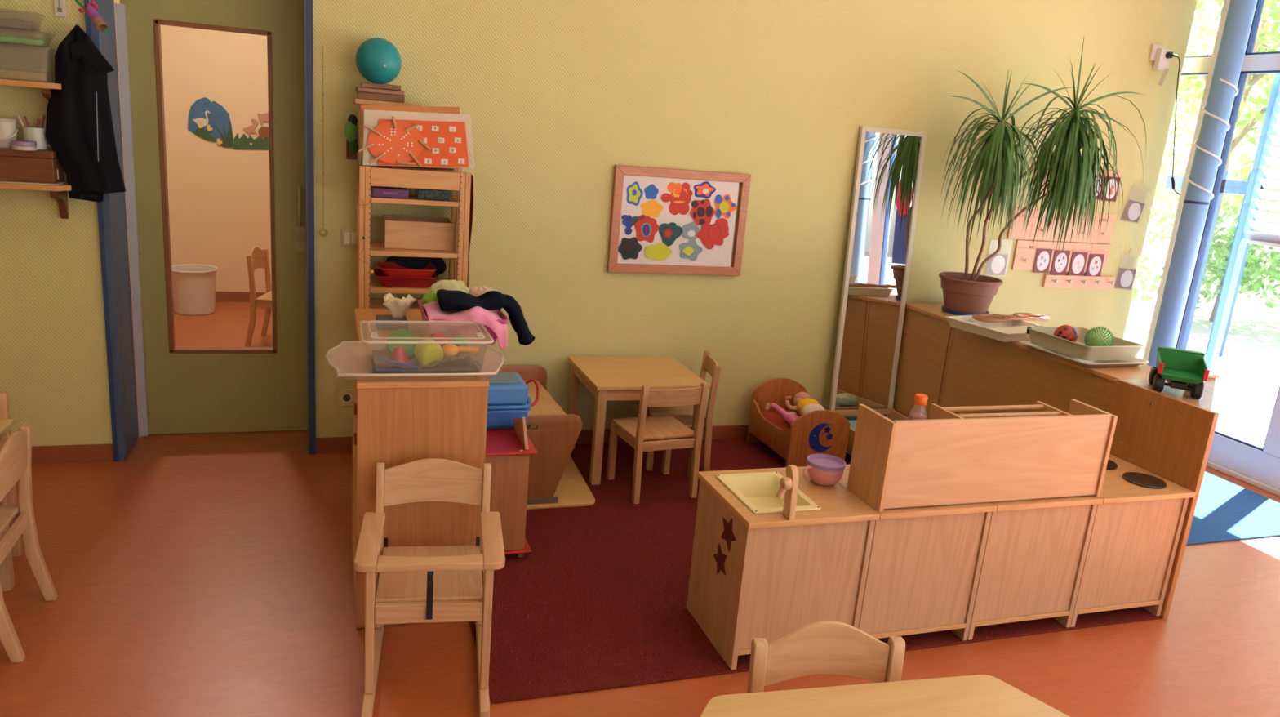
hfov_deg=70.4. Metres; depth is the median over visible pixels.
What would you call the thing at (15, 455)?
child chair
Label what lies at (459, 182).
shelf
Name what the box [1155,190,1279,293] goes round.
shrub
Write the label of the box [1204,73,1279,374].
glass door
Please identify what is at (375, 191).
case
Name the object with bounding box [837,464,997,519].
countertop
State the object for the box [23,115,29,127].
pencil
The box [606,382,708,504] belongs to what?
child chair
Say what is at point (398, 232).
wooden bin
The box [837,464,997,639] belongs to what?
unit
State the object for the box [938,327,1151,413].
sideboard
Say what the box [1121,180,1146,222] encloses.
picture card
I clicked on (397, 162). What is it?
peg
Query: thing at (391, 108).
portfolio
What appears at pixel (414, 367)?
tweezers
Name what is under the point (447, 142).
sheet
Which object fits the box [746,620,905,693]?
child chair
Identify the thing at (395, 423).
base cabinet
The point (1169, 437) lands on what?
end panel
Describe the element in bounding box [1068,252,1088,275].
picture card
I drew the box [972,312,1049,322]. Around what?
track
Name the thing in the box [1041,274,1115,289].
peg rail
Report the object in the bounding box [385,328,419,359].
ball
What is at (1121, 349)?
tray
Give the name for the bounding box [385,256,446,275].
bag
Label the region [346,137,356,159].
board
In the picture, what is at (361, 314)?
base cabinet
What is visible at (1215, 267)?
shrub
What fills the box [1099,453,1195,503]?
countertop
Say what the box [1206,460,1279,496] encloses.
baseboard
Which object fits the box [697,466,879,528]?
countertop
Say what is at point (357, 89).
wooden block
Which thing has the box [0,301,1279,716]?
floor
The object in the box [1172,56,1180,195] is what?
power cord
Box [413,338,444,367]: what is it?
bowl
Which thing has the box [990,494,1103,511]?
countertop
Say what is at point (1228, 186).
climbing frame
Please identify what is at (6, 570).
work table
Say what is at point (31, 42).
storage box
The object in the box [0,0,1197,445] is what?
wall
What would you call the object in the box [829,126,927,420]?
leaning mirror
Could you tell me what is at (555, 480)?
table
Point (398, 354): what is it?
cone
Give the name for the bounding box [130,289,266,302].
baseboard
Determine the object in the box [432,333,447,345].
ball
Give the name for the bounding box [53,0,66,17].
thermometer
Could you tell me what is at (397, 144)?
wheel
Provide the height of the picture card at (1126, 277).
0.276 m
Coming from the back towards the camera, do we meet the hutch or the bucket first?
the bucket
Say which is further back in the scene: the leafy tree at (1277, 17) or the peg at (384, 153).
the leafy tree at (1277, 17)
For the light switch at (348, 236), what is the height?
0.087 m
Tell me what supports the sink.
in the unit at (771, 576)
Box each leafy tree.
[1151,0,1279,232]
[1156,0,1279,300]
[1260,0,1279,133]
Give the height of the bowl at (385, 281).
0.052 m
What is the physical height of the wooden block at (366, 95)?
0.030 m
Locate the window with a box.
[1142,0,1279,489]
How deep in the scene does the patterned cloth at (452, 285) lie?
3.51 m
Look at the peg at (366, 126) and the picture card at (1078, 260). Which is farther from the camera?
the picture card at (1078, 260)
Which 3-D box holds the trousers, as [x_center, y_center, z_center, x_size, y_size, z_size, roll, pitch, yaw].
[-0.584,-0.162,3.462,0.369,0.211,0.180,0,15,-19]
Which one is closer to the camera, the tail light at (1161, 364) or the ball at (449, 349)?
the ball at (449, 349)
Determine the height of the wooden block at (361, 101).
0.022 m
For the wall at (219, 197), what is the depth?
7.29 m
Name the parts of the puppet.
leg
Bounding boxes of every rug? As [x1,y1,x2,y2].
[469,438,1162,703]
[1186,471,1279,544]
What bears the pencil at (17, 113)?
in the mug at (31, 133)
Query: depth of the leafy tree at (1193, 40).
17.29 m
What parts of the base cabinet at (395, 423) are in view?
panel, door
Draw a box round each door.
[120,0,307,434]
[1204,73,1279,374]
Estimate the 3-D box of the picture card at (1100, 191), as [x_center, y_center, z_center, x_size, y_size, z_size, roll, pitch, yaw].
[2.805,-1.056,5.585,0.118,0.148,0.003,0,15,-19]
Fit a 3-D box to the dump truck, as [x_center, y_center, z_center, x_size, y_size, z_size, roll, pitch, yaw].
[2.183,0.055,3.678,0.174,0.164,0.222,11,15,22]
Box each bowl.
[372,268,438,287]
[377,261,436,277]
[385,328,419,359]
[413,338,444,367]
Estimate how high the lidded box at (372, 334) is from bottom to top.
0.122 m
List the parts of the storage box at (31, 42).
lid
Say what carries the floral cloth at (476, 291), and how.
in the basket
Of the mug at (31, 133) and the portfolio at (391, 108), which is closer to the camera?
the mug at (31, 133)
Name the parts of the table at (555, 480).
panel, panel, plate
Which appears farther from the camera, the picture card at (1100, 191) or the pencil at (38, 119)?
the picture card at (1100, 191)
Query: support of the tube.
attached to the steel pillar
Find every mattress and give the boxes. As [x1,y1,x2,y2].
[761,411,800,429]
[848,420,856,430]
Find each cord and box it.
[357,195,373,273]
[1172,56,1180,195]
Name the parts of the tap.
spout, knob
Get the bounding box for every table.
[0,418,14,591]
[498,364,595,509]
[567,355,711,484]
[700,674,1069,716]
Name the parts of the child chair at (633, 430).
leg, rail, leg, seat, leg, rail, backrest, leg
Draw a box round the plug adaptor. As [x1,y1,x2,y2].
[1149,44,1177,85]
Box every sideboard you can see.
[892,302,959,419]
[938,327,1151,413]
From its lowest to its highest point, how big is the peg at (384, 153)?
0.053 m
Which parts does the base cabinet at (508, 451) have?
panel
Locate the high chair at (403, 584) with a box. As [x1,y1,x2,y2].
[354,457,505,716]
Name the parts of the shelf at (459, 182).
post, post, post, post, rail, post, post, post, post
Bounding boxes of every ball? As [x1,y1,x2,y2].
[355,37,401,84]
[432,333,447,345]
[442,343,458,356]
[452,335,469,346]
[1053,324,1077,342]
[1084,326,1114,346]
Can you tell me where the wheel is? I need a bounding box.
[367,120,423,164]
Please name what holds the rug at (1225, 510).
on the floor
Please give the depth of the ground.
9.61 m
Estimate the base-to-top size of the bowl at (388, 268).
0.052 m
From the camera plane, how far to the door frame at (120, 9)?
4.24 m
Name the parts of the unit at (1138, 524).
panel, hob plate, panel, hob plate, panel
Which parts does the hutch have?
panel, panel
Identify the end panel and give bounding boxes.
[1109,378,1219,618]
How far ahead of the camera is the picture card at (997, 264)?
5.51 m
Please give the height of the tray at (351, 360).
0.035 m
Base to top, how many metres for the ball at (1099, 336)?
0.125 m
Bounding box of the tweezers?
[375,356,419,370]
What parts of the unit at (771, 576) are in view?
panel, panel, panel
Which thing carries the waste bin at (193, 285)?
on the floor
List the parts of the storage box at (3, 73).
lid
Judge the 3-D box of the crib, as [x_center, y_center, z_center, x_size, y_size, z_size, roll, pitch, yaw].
[1.351,0.460,5.102,0.485,0.196,0.535,0,15,-19]
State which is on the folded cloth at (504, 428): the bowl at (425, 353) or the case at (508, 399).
the case at (508, 399)
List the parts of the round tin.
lid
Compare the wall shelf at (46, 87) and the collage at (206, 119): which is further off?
the collage at (206, 119)
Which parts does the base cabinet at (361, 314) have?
door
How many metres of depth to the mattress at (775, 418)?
5.02 m
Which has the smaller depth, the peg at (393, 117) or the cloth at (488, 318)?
the cloth at (488, 318)
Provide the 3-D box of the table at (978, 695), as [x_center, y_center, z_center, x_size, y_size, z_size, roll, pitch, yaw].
[0.589,1.061,1.869,1.380,0.524,0.629,3,14,-6]
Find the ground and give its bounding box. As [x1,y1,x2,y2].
[1123,204,1279,446]
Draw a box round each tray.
[324,340,503,381]
[945,313,1044,342]
[1026,326,1144,360]
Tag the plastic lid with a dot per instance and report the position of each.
(1136, 361)
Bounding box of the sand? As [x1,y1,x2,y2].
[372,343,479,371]
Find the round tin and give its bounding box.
[10,140,37,151]
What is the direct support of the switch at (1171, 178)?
attached to the power cord at (1177, 56)
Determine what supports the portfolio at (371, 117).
on the shelf at (459, 182)
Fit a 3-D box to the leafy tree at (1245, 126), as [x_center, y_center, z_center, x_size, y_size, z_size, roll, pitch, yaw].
[7.637,-3.659,12.033,3.920,5.833,4.182,5,14,-1]
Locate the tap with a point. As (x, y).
(788, 484)
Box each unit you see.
[686,466,879,669]
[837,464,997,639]
[967,494,1103,639]
[1070,453,1195,626]
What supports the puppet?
hanging from the board at (359, 136)
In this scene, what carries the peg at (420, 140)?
attached to the wheel
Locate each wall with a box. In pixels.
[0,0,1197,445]
[114,0,271,292]
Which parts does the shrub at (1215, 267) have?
stem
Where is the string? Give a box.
[320,45,324,236]
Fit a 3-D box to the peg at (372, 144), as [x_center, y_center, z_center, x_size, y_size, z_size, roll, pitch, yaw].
[-1.176,-0.906,3.897,0.068,0.044,0.018,0,15,-19]
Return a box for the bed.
[746,377,849,466]
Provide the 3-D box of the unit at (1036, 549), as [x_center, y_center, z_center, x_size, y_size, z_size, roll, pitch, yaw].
[1.364,0.708,3.459,0.468,0.531,0.430,0,15,-19]
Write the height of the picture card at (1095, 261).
0.148 m
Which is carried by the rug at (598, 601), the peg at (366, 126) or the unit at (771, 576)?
the unit at (771, 576)
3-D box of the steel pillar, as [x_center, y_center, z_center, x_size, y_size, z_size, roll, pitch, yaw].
[3.304,-1.033,5.339,0.137,3.300,0.137,0,15,-19]
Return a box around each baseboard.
[31,443,113,463]
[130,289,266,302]
[315,424,748,453]
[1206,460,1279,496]
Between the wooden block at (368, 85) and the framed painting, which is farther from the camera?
the framed painting
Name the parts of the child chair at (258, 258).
leg, backrest, rail, seat, leg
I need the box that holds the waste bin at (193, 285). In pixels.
[171,263,217,315]
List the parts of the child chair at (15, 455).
seat, leg, rail, backrest, rail, leg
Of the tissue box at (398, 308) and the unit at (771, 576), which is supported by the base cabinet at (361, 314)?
the tissue box at (398, 308)
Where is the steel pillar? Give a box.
[1146,0,1257,366]
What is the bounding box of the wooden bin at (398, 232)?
[382,214,454,250]
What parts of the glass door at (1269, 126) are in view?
rail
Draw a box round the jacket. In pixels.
[45,25,125,201]
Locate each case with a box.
[370,186,408,198]
[486,372,539,427]
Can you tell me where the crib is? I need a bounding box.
[827,408,909,455]
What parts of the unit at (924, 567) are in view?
panel, panel, panel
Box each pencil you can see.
[16,112,24,127]
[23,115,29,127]
[36,118,39,128]
[40,114,45,128]
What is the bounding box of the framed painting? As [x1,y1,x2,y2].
[607,164,751,275]
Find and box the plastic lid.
[1019,340,1149,367]
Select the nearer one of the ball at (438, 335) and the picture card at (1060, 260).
the ball at (438, 335)
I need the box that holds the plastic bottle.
[907,393,928,419]
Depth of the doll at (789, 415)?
4.90 m
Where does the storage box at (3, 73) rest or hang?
on the wall shelf at (46, 87)
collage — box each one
[187,97,233,147]
[233,111,269,149]
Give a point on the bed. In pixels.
(819, 431)
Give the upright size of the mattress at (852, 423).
0.070 m
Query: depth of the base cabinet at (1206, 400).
3.71 m
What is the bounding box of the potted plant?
[938,37,1146,315]
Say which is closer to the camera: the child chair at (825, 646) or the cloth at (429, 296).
the child chair at (825, 646)
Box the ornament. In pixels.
[75,0,109,35]
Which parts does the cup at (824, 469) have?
handle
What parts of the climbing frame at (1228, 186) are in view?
post, post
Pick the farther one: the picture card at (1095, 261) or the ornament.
the picture card at (1095, 261)
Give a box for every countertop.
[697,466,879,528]
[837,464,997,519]
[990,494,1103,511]
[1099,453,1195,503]
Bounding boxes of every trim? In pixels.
[84,0,118,461]
[88,0,309,460]
[306,0,315,454]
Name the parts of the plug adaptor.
socket plate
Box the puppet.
[344,114,358,154]
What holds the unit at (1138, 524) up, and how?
on the rug at (598, 601)
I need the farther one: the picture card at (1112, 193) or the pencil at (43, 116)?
the picture card at (1112, 193)
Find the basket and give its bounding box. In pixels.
[417,299,508,345]
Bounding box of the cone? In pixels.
[389,345,408,367]
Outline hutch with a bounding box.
[846,399,1117,511]
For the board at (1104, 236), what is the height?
0.184 m
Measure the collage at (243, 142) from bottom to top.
0.349 m
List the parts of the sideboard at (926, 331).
panel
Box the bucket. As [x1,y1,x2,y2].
[0,117,17,148]
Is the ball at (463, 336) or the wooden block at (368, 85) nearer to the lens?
the ball at (463, 336)
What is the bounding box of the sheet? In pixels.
[377,119,468,167]
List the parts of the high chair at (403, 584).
leg, armrest, rail, leg, rail, seat, backrest, rail, leg, leg, armrest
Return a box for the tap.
[776,464,798,519]
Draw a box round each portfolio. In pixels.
[360,104,459,168]
[362,109,475,168]
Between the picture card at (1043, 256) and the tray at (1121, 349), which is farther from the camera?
the picture card at (1043, 256)
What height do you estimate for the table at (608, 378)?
0.500 m
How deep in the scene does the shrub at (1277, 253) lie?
11.43 m
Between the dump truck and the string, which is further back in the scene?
the string
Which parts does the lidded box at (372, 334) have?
lid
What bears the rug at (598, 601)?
on the floor
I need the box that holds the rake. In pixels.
[457,346,478,354]
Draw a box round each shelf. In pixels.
[0,78,61,101]
[0,182,71,218]
[356,161,471,309]
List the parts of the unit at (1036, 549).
panel, panel, panel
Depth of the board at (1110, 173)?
5.59 m
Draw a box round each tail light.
[1157,362,1164,373]
[1202,368,1209,381]
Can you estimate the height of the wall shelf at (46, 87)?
0.157 m
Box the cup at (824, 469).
[802,453,845,485]
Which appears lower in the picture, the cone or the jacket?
the cone
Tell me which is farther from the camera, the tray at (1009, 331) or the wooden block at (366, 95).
the tray at (1009, 331)
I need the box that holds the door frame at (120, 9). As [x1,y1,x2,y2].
[114,3,149,435]
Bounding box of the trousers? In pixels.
[436,288,535,345]
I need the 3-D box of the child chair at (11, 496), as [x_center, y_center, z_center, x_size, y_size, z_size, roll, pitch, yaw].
[-2.376,0.448,3.038,0.400,0.641,0.358,0,15,-19]
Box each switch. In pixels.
[341,228,356,247]
[1170,177,1174,189]
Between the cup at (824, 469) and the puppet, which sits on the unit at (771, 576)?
the cup at (824, 469)
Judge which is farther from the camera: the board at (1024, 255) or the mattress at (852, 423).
the board at (1024, 255)
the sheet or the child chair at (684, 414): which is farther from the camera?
the child chair at (684, 414)
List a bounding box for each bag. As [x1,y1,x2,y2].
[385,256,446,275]
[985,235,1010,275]
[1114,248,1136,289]
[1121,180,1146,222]
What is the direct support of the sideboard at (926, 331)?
on the floor
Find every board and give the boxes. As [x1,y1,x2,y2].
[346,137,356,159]
[357,110,361,164]
[1007,208,1115,243]
[1011,240,1110,272]
[1031,167,1121,201]
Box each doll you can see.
[764,402,799,424]
[785,391,825,415]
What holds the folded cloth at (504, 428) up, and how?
on the base cabinet at (508, 451)
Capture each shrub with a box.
[1130,191,1175,306]
[1154,209,1279,321]
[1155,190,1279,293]
[1255,251,1279,307]
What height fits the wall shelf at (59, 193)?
0.157 m
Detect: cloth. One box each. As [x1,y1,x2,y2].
[420,289,438,304]
[420,301,507,349]
[429,279,469,293]
[466,173,473,288]
[468,285,496,296]
[486,426,514,429]
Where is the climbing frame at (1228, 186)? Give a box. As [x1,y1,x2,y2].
[1164,170,1266,356]
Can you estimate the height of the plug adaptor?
0.235 m
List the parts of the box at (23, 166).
lid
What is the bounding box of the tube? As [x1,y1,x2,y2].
[1186,78,1239,199]
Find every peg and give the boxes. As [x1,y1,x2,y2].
[357,142,374,151]
[364,124,381,134]
[369,152,385,164]
[391,115,396,128]
[396,160,415,164]
[404,124,418,131]
[408,151,422,166]
[418,139,431,150]
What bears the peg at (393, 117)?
attached to the wheel
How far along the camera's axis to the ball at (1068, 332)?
4.24 m
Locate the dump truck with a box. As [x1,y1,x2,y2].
[1148,345,1209,399]
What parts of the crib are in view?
rail, post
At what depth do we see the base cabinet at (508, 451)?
3.51 m
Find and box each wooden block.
[352,98,422,106]
[355,86,404,95]
[357,91,404,102]
[360,82,401,90]
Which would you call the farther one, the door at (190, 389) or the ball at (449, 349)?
the door at (190, 389)
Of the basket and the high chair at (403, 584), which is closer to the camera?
the high chair at (403, 584)
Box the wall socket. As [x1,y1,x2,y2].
[337,388,352,405]
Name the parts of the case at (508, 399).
lid, handle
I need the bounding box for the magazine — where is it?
[0,180,66,185]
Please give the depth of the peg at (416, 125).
3.94 m
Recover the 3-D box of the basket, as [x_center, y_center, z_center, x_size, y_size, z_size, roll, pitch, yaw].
[-0.689,-0.138,3.498,0.303,0.104,0.360,0,15,-19]
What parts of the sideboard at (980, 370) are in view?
panel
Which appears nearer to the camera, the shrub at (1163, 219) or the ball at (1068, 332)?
the ball at (1068, 332)
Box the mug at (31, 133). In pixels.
[22,126,50,150]
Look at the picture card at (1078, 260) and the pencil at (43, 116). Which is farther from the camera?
the picture card at (1078, 260)
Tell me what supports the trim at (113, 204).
attached to the wall at (557, 95)
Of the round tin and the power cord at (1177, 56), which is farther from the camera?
the power cord at (1177, 56)
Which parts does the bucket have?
lid, handle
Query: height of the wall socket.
0.086 m
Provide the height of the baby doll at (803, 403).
0.125 m
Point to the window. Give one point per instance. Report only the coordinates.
(1257, 462)
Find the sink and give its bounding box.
[715,471,821,513]
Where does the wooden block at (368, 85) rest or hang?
on the wooden block at (357, 89)
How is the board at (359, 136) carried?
on the shelf at (459, 182)
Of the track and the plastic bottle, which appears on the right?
the track
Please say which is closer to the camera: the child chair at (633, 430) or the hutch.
the hutch
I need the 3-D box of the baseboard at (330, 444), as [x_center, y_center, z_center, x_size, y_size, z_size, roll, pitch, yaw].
[0.769,0.424,5.314,5.036,0.082,0.012,0,15,-19]
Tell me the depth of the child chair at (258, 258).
6.27 m
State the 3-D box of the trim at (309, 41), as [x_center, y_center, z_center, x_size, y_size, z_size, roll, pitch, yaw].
[-1.521,-0.694,4.190,0.028,2.420,0.004,0,15,-19]
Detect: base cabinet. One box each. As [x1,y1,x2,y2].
[351,377,488,627]
[354,308,427,340]
[484,417,537,557]
[1107,374,1219,413]
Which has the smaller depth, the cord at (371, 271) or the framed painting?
the cord at (371, 271)
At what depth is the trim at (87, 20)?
4.04 m
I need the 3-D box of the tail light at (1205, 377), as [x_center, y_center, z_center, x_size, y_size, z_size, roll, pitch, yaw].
[2.215,0.066,3.547,0.016,0.044,0.009,11,15,22]
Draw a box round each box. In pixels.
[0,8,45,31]
[0,27,54,47]
[0,43,54,83]
[0,147,64,183]
[359,320,493,370]
[375,293,417,329]
[414,188,450,200]
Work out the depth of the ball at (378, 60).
3.95 m
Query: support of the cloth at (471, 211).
hanging from the shelf at (459, 182)
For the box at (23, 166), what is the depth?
3.66 m
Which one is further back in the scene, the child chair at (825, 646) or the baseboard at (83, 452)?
the baseboard at (83, 452)
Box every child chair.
[0,391,22,556]
[0,423,57,662]
[244,246,271,346]
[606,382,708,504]
[643,350,721,471]
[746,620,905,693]
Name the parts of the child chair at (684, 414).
leg, seat, rail, leg, backrest, leg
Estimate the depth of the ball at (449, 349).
3.02 m
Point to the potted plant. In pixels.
(966, 293)
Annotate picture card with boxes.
[1032,248,1053,272]
[1050,250,1070,274]
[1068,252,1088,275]
[1085,253,1104,276]
[1094,174,1105,199]
[1101,176,1120,201]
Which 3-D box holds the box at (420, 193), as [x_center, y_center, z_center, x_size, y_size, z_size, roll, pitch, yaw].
[-0.942,-0.749,4.118,0.145,0.047,0.160,0,15,-19]

